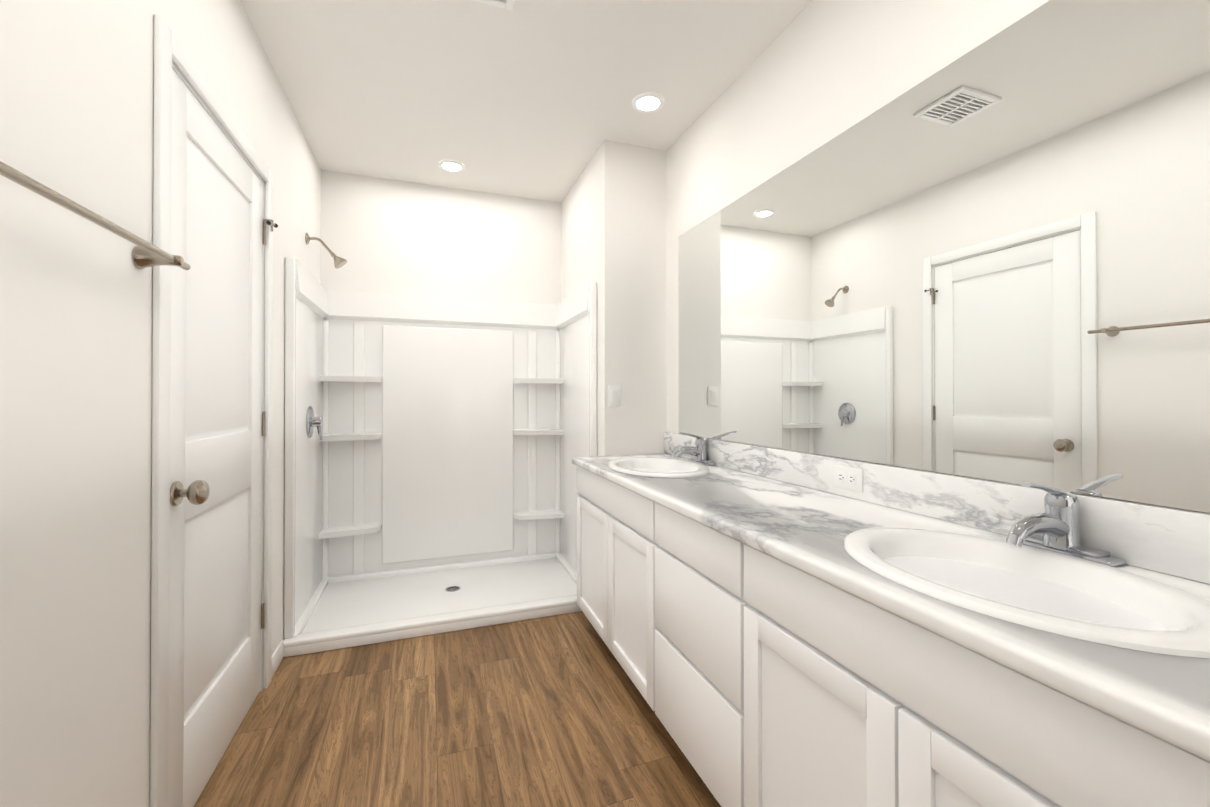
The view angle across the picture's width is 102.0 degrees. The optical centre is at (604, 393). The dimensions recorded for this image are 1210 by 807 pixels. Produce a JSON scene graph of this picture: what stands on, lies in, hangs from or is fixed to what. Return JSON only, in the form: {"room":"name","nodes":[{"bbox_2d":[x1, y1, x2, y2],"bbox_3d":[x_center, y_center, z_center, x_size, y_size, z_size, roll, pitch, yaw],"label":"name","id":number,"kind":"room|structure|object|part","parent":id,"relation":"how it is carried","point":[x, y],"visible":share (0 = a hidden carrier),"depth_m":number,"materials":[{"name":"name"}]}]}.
{"room":"bathroom","nodes":[
{"label":"bathroom","id":0,"kind":"room"},
{"bbox_2d":[0,0,320,806],"bbox_3d":[-0.951,-0.102,0.630,0.100,2.590,5.260,0,0,-20],"label":"wall","id":1,"kind":"structure","parent":0,"point":[76,290],"depth_m":0.97,"materials":[{"name":"white paint"}]},
{"bbox_2d":[0,161,189,269],"bbox_3d":[-0.933,-0.314,0.856,0.083,0.052,0.742,0,0,-20],"label":"towel rail","id":2,"kind":"object","parent":1,"relation":"attached to","point":[145,254],"visible":1,"depth_m":0.90,"materials":[{"name":"silver metal"}]},
{"bbox_2d":[150,14,272,806],"bbox_3d":[-1.289,0.139,1.599,0.115,2.120,0.917,0,0,-20],"label":"door frame","id":3,"kind":"structure","parent":1,"relation":"attached to","point":[168,47],"depth_m":1.22,"materials":[{"name":"paint"}]},
{"bbox_2d":[168,68,277,806],"bbox_3d":[-1.242,0.170,1.637,0.108,2.042,0.817,0,0,-20],"label":"door","id":4,"kind":"structure","parent":1,"relation":"in","point":[215,464],"depth_m":1.53,"materials":[{"name":"paint"}]},
{"bbox_3d":[-1.109,0.267,1.316,0.073,0.067,0.066,0,0,-20],"label":"knob","id":5,"kind":"part","parent":4,"relation":"part of","materials":[{"name":"silver metal"}]},
{"bbox_3d":[-1.363,0.121,1.984,0.045,1.653,0.083,0,0,-20],"label":"door hinges","id":6,"kind":"part","parent":4,"relation":"part of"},
{"bbox_2d":[271,640,282,678],"bbox_3d":[-0.136,1.149,0.410,1.287,0.085,4.307,0,0,-20],"label":"baseboard","id":7,"kind":"structure","parent":1,"relation":"attached to","point":[277,656],"depth_m":2.13,"materials":[{"name":"paint"}]},
{"bbox_2d":[321,170,560,304],"bbox_3d":[-1.054,-0.086,3.334,1.533,2.590,0.100,0,0,-20],"label":"wall","id":8,"kind":"structure","parent":0,"point":[385,236],"depth_m":3.26,"materials":[{"name":"white paint"}]},
{"bbox_2d":[194,611,720,806],"bbox_3d":[0.011,1.245,0.915,2.108,0.100,5.360,0,0,-20],"label":"floor","id":9,"kind":"structure","parent":0,"point":[554,711],"depth_m":1.74,"materials":[{"name":"brown wood"}]},
{"bbox_2d":[283,233,596,656],"bbox_3d":[-0.894,0.166,2.885,1.530,2.081,0.848,0,0,-20],"label":"shower","id":10,"kind":"object","parent":9,"relation":"on","point":[434,446],"visible":0.92,"depth_m":3.11,"materials":[{"name":"white plastic"}]},
{"bbox_2d":[575,464,1209,806],"bbox_3d":[0.595,0.781,1.312,0.539,0.832,2.948,0,0,-20],"label":"bathroom vanity","id":11,"kind":"object","parent":9,"relation":"on","point":[773,627],"depth_m":1.00,"materials":[{"name":"white paint"}]},
{"bbox_2d":[572,452,1209,771],"bbox_3d":[0.585,0.348,1.305,0.564,0.034,2.958,0,0,-20],"label":"countertop","id":12,"kind":"structure","parent":11,"relation":"on","point":[752,510],"depth_m":0.83,"materials":[{"name":"white stone"}]},
{"bbox_2d":[592,456,735,479],"bbox_3d":[0.233,0.409,2.221,0.420,0.173,0.580,0,0,-20],"label":"sink","id":13,"kind":"object","parent":12,"relation":"in","point":[642,467],"depth_m":2.31,"materials":[{"name":"white ceramic"}]},
{"bbox_2d":[668,432,715,463],"bbox_3d":[0.399,0.261,2.324,0.192,0.152,0.180,0,0,-20],"label":"faucet","id":14,"kind":"object","parent":12,"relation":"on","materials":[{"name":"silver metal"}]},
{"bbox_2d":[788,516,1209,687],"bbox_3d":[0.713,0.402,0.885,0.420,0.173,0.580,0,0,-20],"label":"sink","id":15,"kind":"object","parent":12,"relation":"in","point":[1152,627],"depth_m":0.85,"materials":[{"name":"white ceramic"}]},
{"bbox_2d":[996,482,1131,563],"bbox_3d":[0.879,0.253,0.988,0.192,0.152,0.180,0,0,-20],"label":"faucet","id":16,"kind":"object","parent":12,"relation":"on","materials":[{"name":"silver metal"}]},
{"bbox_2d":[240,0,812,202],"bbox_3d":[0.011,-1.445,0.930,2.108,0.100,5.360,0,0,-20],"label":"ceiling","id":17,"kind":"structure","parent":0,"point":[531,99],"depth_m":2.14,"materials":[{"name":"white paint"}]},
{"bbox_2d":[438,160,464,171],"bbox_3d":[-0.934,-1.379,2.981,0.156,0.008,0.156,0,0,-20],"label":"recessed light","id":18,"kind":"object","parent":17,"relation":"in","point":[452,166],"visible":1,"depth_m":2.97,"materials":[{"name":"white plastic"}]},
{"bbox_2d":[474,0,514,10],"bbox_3d":[-0.418,-1.382,1.604,0.270,0.016,0.240,0,0,-20],"label":"ceiling vent","id":19,"kind":"object","parent":17,"relation":"in","point":[507,4],"visible":0.96,"depth_m":1.73,"materials":[{"name":"white plastic"}]},
{"bbox_2d":[632,93,664,112],"bbox_3d":[0.206,-1.382,2.338,0.156,0.008,0.156,0,0,-20],"label":"recessed light","id":20,"kind":"object","parent":17,"relation":"in","point":[648,102],"visible":1,"depth_m":2.33,"materials":[{"name":"white plastic"}]},
{"bbox_2d":[561,140,666,455],"bbox_3d":[0.048,-0.087,3.236,0.475,2.590,1.030,0,0,-20],"label":"wall","id":21,"kind":"structure","parent":0,"point":[613,224],"depth_m":2.75,"materials":[{"name":"white paint"}]},
{"bbox_2d":[608,386,620,405],"bbox_3d":[0.053,0.015,2.683,0.072,0.114,0.010,0,0,-20],"label":"switch plate","id":22,"kind":"object","parent":21,"relation":"attached to","point":[614,395],"visible":1,"depth_m":2.68,"materials":[{"name":"white plastic"}]},
{"bbox_2d":[666,0,1209,513],"bbox_3d":[1.113,-0.101,0.824,0.100,2.590,4.230,0,0,-20],"label":"wall","id":23,"kind":"structure","parent":0,"point":[816,74],"depth_m":1.76,"materials":[{"name":"white paint"}]},
{"bbox_2d":[664,432,1209,583],"bbox_3d":[0.843,0.272,1.398,0.016,0.118,2.958,0,0,-20],"label":"backsplash","id":24,"kind":"structure","parent":23,"relation":"attached to","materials":[{"name":"stone"}]},
{"bbox_2d":[833,465,862,492],"bbox_3d":[0.771,0.271,1.560,0.008,0.072,0.114,0,0,-20],"label":"electrical outlet plate","id":25,"kind":"object","parent":24,"relation":"attached to","point":[848,478],"visible":1,"depth_m":1.55,"materials":[{"name":"white plastic"}]},
{"bbox_2d":[678,0,1209,512],"bbox_3d":[0.872,-0.322,1.335,0.006,1.062,2.793,0,0,-20],"label":"mirror","id":26,"kind":"object","parent":23,"relation":"attached to","point":[988,258],"visible":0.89,"depth_m":1.16,"materials":[{"name":"clear glass"}]}
]}

